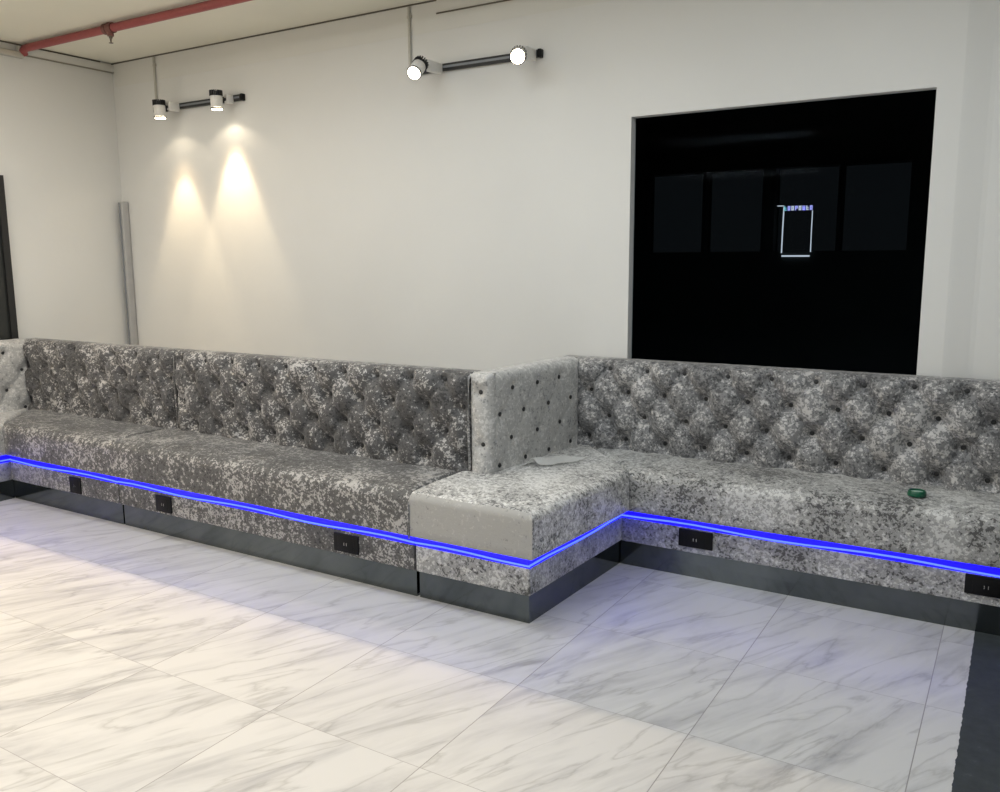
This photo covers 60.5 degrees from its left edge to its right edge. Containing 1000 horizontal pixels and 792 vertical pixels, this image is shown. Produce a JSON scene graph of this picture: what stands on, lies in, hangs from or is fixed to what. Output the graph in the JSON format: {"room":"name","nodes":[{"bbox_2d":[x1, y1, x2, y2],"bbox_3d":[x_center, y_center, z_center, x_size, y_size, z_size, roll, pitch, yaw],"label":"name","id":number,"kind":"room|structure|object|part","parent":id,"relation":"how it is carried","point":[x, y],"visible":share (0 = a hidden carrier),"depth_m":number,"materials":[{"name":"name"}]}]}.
{"room":"lounge","nodes":[
{"label":"lounge","id":0,"kind":"room"},
{"bbox_2d":[0,42,128,344],"bbox_3d":[-4.978,-0.445,3.099,0.200,2.866,8.160,5,11,31],"label":"wall","id":1,"kind":"structure","parent":0,"point":[60,167],"depth_m":5.97,"materials":[{"name":"white paint"}]},
{"bbox_2d":[0,175,18,339],"bbox_3d":[-3.683,-0.481,5.035,0.050,1.712,1.662,5,11,31],"label":"window","id":2,"kind":"structure","parent":1,"relation":"in","point":[8,317],"depth_m":5.66,"materials":[{"name":"black metal"}]},
{"bbox_2d":[0,47,23,58],"bbox_3d":[-3.212,-2.223,5.533,0.035,0.040,0.270,5,11,31],"label":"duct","id":3,"kind":"object","parent":1,"relation":"attached to","point":[3,51],"visible":1,"depth_m":5.57,"materials":[{"name":"beige metal"}]},
{"bbox_2d":[0,40,99,61],"bbox_3d":[-3.117,-2.317,5.702,0.012,0.007,1.000,5,11,31],"label":"trim","id":4,"kind":"structure","parent":1,"relation":"attached to","point":[0,40],"depth_m":5.85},
{"bbox_2d":[16,45,113,73],"bbox_3d":[-2.986,-2.319,5.917,0.030,0.051,0.698,5,11,31],"label":"trim","id":5,"kind":"structure","parent":1,"relation":"attached to","point":[36,53],"depth_m":5.92,"materials":[{"name":"paint"}]},
{"bbox_2d":[0,0,429,63],"bbox_3d":[-0.950,-1.529,0.314,9.780,0.100,8.360,5,11,31],"label":"ceiling","id":6,"kind":"structure","parent":0,"point":[22,22],"depth_m":5.11,"materials":[{"name":"paint"}]},
{"bbox_2d":[19,0,251,56],"bbox_3d":[-0.044,-1.973,3.770,7.301,0.116,0.071,5,11,31],"label":"pipe","id":7,"kind":"object","parent":6,"relation":"attached to","point":[109,28],"visible":1,"depth_m":5.04,"materials":[{"name":"red metal"}]},
{"bbox_2d":[0,497,999,791],"bbox_3d":[-0.932,1.391,0.779,9.780,0.080,8.360,5,11,31],"label":"floor","id":8,"kind":"structure","parent":0,"point":[133,659],"depth_m":2.97,"materials":[{"name":"stone"}]},
{"bbox_2d":[0,339,29,500],"bbox_3d":[-3.525,0.240,4.827,0.465,0.951,1.997,5,11,31],"label":"banquette section","id":9,"kind":"object","parent":8,"relation":"on","point":[14,396],"visible":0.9,"depth_m":5.56,"materials":[{"name":"fabric"}]},
{"bbox_3d":[-3.532,0.529,4.878,0.425,0.120,1.997,5,11,31],"label":"panel","id":10,"kind":"part","parent":9,"relation":"part of","materials":[{"name":"fabric"}]},
{"bbox_2d":[0,408,27,455],"bbox_3d":[-3.528,0.324,4.826,0.455,0.210,1.970,5,11,31],"label":"seat cushion","id":11,"kind":"object","parent":9,"relation":"on","point":[6,414],"depth_m":5.39,"materials":[{"name":"fabric"}]},
{"bbox_3d":[-3.672,0.001,4.875,0.128,0.492,1.990,5,11,31],"label":"backrest","id":12,"kind":"part","parent":9,"relation":"part of","materials":[{"name":"fabric"}]},
{"bbox_2d":[3,338,182,523],"bbox_3d":[-2.599,0.169,5.242,1.569,0.950,0.500,5,11,31],"label":"banquette section","id":13,"kind":"object","parent":8,"relation":"on","point":[86,397],"visible":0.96,"depth_m":5.11,"materials":[{"name":"grey fabric"}]},
{"bbox_3d":[-2.625,0.453,5.322,1.485,0.120,0.450,5,11,31],"label":"panel","id":14,"kind":"part","parent":13,"relation":"part of","materials":[{"name":"grey fabric"}]},
{"bbox_2d":[69,476,81,493],"bbox_3d":[-2.451,0.515,4.955,0.105,0.096,0.012,5,11,31],"label":"power outlet","id":15,"kind":"object","parent":13,"relation":"attached to","point":[75,482],"depth_m":4.94,"materials":[{"name":"black plastic"}]},
{"bbox_2d":[3,408,164,475],"bbox_3d":[-2.627,0.257,5.214,1.407,0.209,0.400,5,11,31],"label":"seat cushion","id":16,"kind":"object","parent":13,"relation":"on","point":[66,438],"depth_m":5.02,"materials":[{"name":"grey fabric"}]},
{"bbox_3d":[-2.498,-0.081,5.350,1.532,0.491,0.144,5,11,31],"label":"backrest","id":17,"kind":"part","parent":13,"relation":"part of","materials":[{"name":"grey fabric"}]},
{"bbox_2d":[109,349,479,595],"bbox_3d":[-1.106,0.304,4.337,2.097,0.950,0.509,5,11,31],"label":"banquette section","id":18,"kind":"object","parent":8,"relation":"on","point":[314,464],"visible":0.97,"depth_m":4.20,"materials":[{"name":"grey fabric"}]},
{"bbox_2d":[155,494,172,513],"bbox_3d":[-1.782,0.572,4.551,0.125,0.091,0.012,5,11,31],"label":"power outlet","id":19,"kind":"object","parent":18,"relation":"attached to","point":[163,502],"depth_m":4.54,"materials":[{"name":"black plastic"}]},
{"bbox_3d":[-1.120,0.589,4.413,2.036,0.120,0.450,5,11,31],"label":"panel","id":20,"kind":"part","parent":18,"relation":"part of","materials":[{"name":"grey fabric"}]},
{"bbox_2d":[109,428,455,535],"bbox_3d":[-1.154,0.389,4.325,2.040,0.210,0.400,5,11,31],"label":"seat cushion","id":21,"kind":"object","parent":18,"relation":"on","point":[355,488],"depth_m":4.13,"materials":[{"name":"grey fabric"}]},
{"bbox_3d":[-0.983,0.055,4.436,2.013,0.491,0.144,5,11,31],"label":"backrest","id":22,"kind":"part","parent":18,"relation":"part of","materials":[{"name":"grey fabric"}]},
{"bbox_2d":[334,532,358,554],"bbox_3d":[-0.697,0.669,3.896,0.145,0.086,0.012,5,11,31],"label":"power outlet","id":23,"kind":"object","parent":18,"relation":"attached to","point":[346,543],"depth_m":3.89,"materials":[{"name":"black plastic"}]},
{"bbox_2d":[409,356,628,622],"bbox_3d":[0.218,0.354,3.970,0.658,0.950,1.240,5,11,31],"label":"banquette section","id":24,"kind":"object","parent":8,"relation":"on","point":[501,537],"visible":0.99,"depth_m":3.68,"materials":[{"name":"grey fabric"}]},
{"bbox_3d":[-0.081,0.138,3.877,0.112,0.491,0.067,5,11,31],"label":"backrest","id":25,"kind":"part","parent":24,"relation":"part of","materials":[{"name":"fabric"}]},
{"bbox_2d":[409,444,628,560],"bbox_3d":[0.204,0.440,3.957,0.657,0.208,1.180,5,11,31],"label":"seat cushion","id":26,"kind":"object","parent":24,"relation":"on","point":[526,512],"depth_m":3.58,"materials":[{"name":"fabric"}]},
{"bbox_3d":[0.205,0.638,4.048,0.598,0.120,1.200,5,11,31],"label":"panel","id":27,"kind":"part","parent":24,"relation":"part of","materials":[{"name":"grey fabric"}]},
{"bbox_3d":[0.154,0.088,4.185,0.109,0.491,0.780,6,11,36],"label":"backrest","id":28,"kind":"part","parent":24,"relation":"part of","materials":[{"name":"fabric"}]},
{"bbox_2d":[520,455,585,465],"bbox_3d":[0.250,0.299,4.057,0.174,0.042,0.304,7,12,39],"label":"paper sheet","id":29,"kind":"object","parent":24,"relation":"on","point":[551,460],"visible":1,"depth_m":4.06,"materials":[{"name":"white paper"}]},
{"bbox_2d":[562,355,999,635],"bbox_3d":[1.639,0.404,3.611,3.260,0.946,0.482,5,11,31],"label":"banquette section","id":30,"kind":"object","parent":8,"relation":"on","point":[796,482],"depth_m":3.73,"materials":[{"name":"grey fabric"}]},
{"bbox_2d":[678,528,712,550],"bbox_3d":[0.887,0.650,3.893,0.158,0.082,0.012,5,11,31],"label":"power outlet","id":31,"kind":"object","parent":30,"relation":"attached to","point":[689,539],"depth_m":3.89,"materials":[{"name":"black plastic"}]},
{"bbox_3d":[1.720,0.156,3.709,3.260,0.487,0.164,5,11,31],"label":"backrest","id":32,"kind":"part","parent":30,"relation":"part of","materials":[{"name":"grey fabric"}]},
{"bbox_2d":[596,448,999,567],"bbox_3d":[1.693,0.498,3.527,3.066,0.210,0.370,5,11,31],"label":"seat cushion","id":33,"kind":"object","parent":30,"relation":"on","point":[958,524],"depth_m":3.61,"materials":[{"name":"grey fabric"}]},
{"bbox_3d":[1.706,0.695,3.631,3.120,0.120,0.395,5,11,31],"label":"panel","id":34,"kind":"part","parent":30,"relation":"part of","materials":[{"name":"grey fabric"}]},
{"bbox_3d":[1.690,0.393,3.476,0.071,0.022,0.072,5,11,31],"label":"bottle cap","id":35,"kind":"part","parent":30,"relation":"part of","materials":[{"name":"green plastic"}]},
{"bbox_2d":[964,573,999,598],"bbox_3d":[1.871,0.732,3.298,0.150,0.078,0.012,5,11,31],"label":"power outlet","id":36,"kind":"object","parent":30,"relation":"attached to","point":[976,585],"depth_m":3.30,"materials":[{"name":"black plastic"}]},
{"bbox_2d":[113,0,999,379],"bbox_3d":[1.220,-0.634,4.044,9.380,2.866,0.060,5,11,31],"label":"wall","id":37,"kind":"structure","parent":0,"point":[352,207],"depth_m":4.72,"materials":[{"name":"white paint"}]},
{"bbox_2d":[118,202,137,344],"bbox_3d":[-2.763,-0.496,6.451,0.036,1.885,0.060,5,11,31],"label":"pipe","id":38,"kind":"object","parent":37,"relation":"attached to","point":[123,206],"visible":0.57,"depth_m":6.37,"materials":[{"name":"grey plastic"}]},
{"bbox_2d":[152,57,157,99],"bbox_3d":[-2.405,-2.185,5.984,0.028,0.343,0.018,5,11,31],"label":"conduit","id":39,"kind":"object","parent":37,"relation":"attached to","point":[153,58],"visible":0.87,"depth_m":5.97,"materials":[{"name":"grey metal"}]},
{"bbox_2d":[153,93,244,112],"bbox_3d":[-2.040,-1.971,5.785,0.887,0.042,0.033,5,11,31],"label":"track","id":40,"kind":"object","parent":37,"relation":"attached to","point":[239,97],"visible":0.56,"depth_m":5.75,"materials":[{"name":"black metal"}]},
{"bbox_2d":[152,99,179,118],"bbox_3d":[-2.264,-1.932,5.803,0.083,0.121,0.179,5,11,31],"label":"track spotlight","id":41,"kind":"object","parent":40,"relation":"attached to","point":[160,107],"visible":1,"depth_m":5.75,"materials":[{"name":"white metal"}]},
{"bbox_2d":[152,99,165,105],"bbox_3d":[-2.289,-1.967,5.757,0.083,0.037,0.084,5,11,31],"label":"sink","id":42,"kind":"object","parent":41,"relation":"in","point":[155,102],"depth_m":5.73,"materials":[{"name":"black metal"}]},
{"bbox_3d":[-2.039,-1.972,5.787,0.875,0.036,0.030,5,11,31],"label":"rail","id":43,"kind":"part","parent":40,"relation":"part of","materials":[{"name":"black metal"}]},
{"bbox_2d":[209,89,233,110],"bbox_3d":[-1.808,-1.909,5.546,0.090,0.121,0.144,5,11,31],"label":"track spotlight","id":44,"kind":"object","parent":40,"relation":"attached to","point":[216,100],"visible":1,"depth_m":5.50,"materials":[{"name":"white metal"}]},
{"bbox_2d":[209,89,222,95],"bbox_3d":[-1.827,-1.947,5.516,0.083,0.037,0.084,5,11,31],"label":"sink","id":45,"kind":"object","parent":44,"relation":"in","point":[213,92],"depth_m":5.49,"materials":[{"name":"black metal"}]},
{"bbox_2d":[111,0,435,64],"bbox_3d":[-1.581,-2.289,5.464,2.880,0.007,0.006,5,11,31],"label":"trim","id":46,"kind":"structure","parent":37,"relation":"attached to","point":[430,0],"depth_m":5.31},
{"bbox_2d":[113,0,613,86],"bbox_3d":[-0.521,-2.117,4.843,5.333,0.166,0.002,5,11,31],"label":"trim","id":47,"kind":"structure","parent":37,"relation":"attached to","point":[390,24],"depth_m":5.12,"materials":[{"name":"paint"}]},
{"bbox_2d":[407,6,411,65],"bbox_3d":[-0.511,-2.014,4.841,0.028,0.343,0.018,5,11,31],"label":"conduit","id":48,"kind":"object","parent":37,"relation":"attached to","point":[409,16],"visible":0.87,"depth_m":4.83,"materials":[{"name":"grey metal"}]},
{"bbox_2d":[436,0,509,13],"bbox_3d":[-0.053,-2.084,4.553,0.700,0.007,0.005,5,11,31],"label":"trim","id":49,"kind":"structure","parent":37,"relation":"attached to","point":[501,0],"depth_m":4.61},
{"bbox_2d":[407,48,542,75],"bbox_3d":[-0.151,-1.802,4.646,0.862,0.042,0.033,5,11,31],"label":"track","id":50,"kind":"object","parent":37,"relation":"attached to","point":[504,58],"visible":0.58,"depth_m":4.61,"materials":[{"name":"black metal"}]},
{"bbox_2d":[407,55,442,79],"bbox_3d":[-0.411,-1.757,4.628,0.087,0.134,0.277,4,10,24],"label":"track spotlight","id":51,"kind":"object","parent":50,"relation":"attached to","point":[419,65],"visible":1,"depth_m":4.55,"materials":[{"name":"white metal"}]},
{"bbox_2d":[412,55,428,71],"bbox_3d":[-0.427,-1.775,4.592,0.088,0.087,0.079,5,11,31],"label":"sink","id":52,"kind":"object","parent":51,"relation":"in","point":[423,63],"depth_m":4.56,"materials":[{"name":"metal"}]},
{"bbox_2d":[510,45,535,64],"bbox_3d":[0.104,-1.717,4.344,0.105,0.114,0.226,3,10,18],"label":"track spotlight","id":53,"kind":"object","parent":50,"relation":"attached to","point":[518,55],"visible":1,"depth_m":4.26,"materials":[{"name":"white metal"}]},
{"bbox_2d":[632,90,935,374],"bbox_3d":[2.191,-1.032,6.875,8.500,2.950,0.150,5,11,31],"label":"window","id":54,"kind":"structure","parent":0,"point":[859,310],"depth_m":6.74,"materials":[{"name":"black glass"}]},
{"bbox_2d":[781,205,813,256],"bbox_3d":[2.288,-1.283,6.670,0.270,0.396,0.025,5,11,31],"label":"lit sign","id":55,"kind":"object","parent":54,"relation":"attached to","point":[803,207],"visible":1,"depth_m":6.64,"materials":[{"name":"white"}]},
{"bbox_3d":[2.308,-1.451,6.633,0.222,0.040,0.019,5,11,31],"label":"sign panel","id":56,"kind":"part","parent":55,"relation":"part of","materials":[{"name":"plastic"}]}
]}

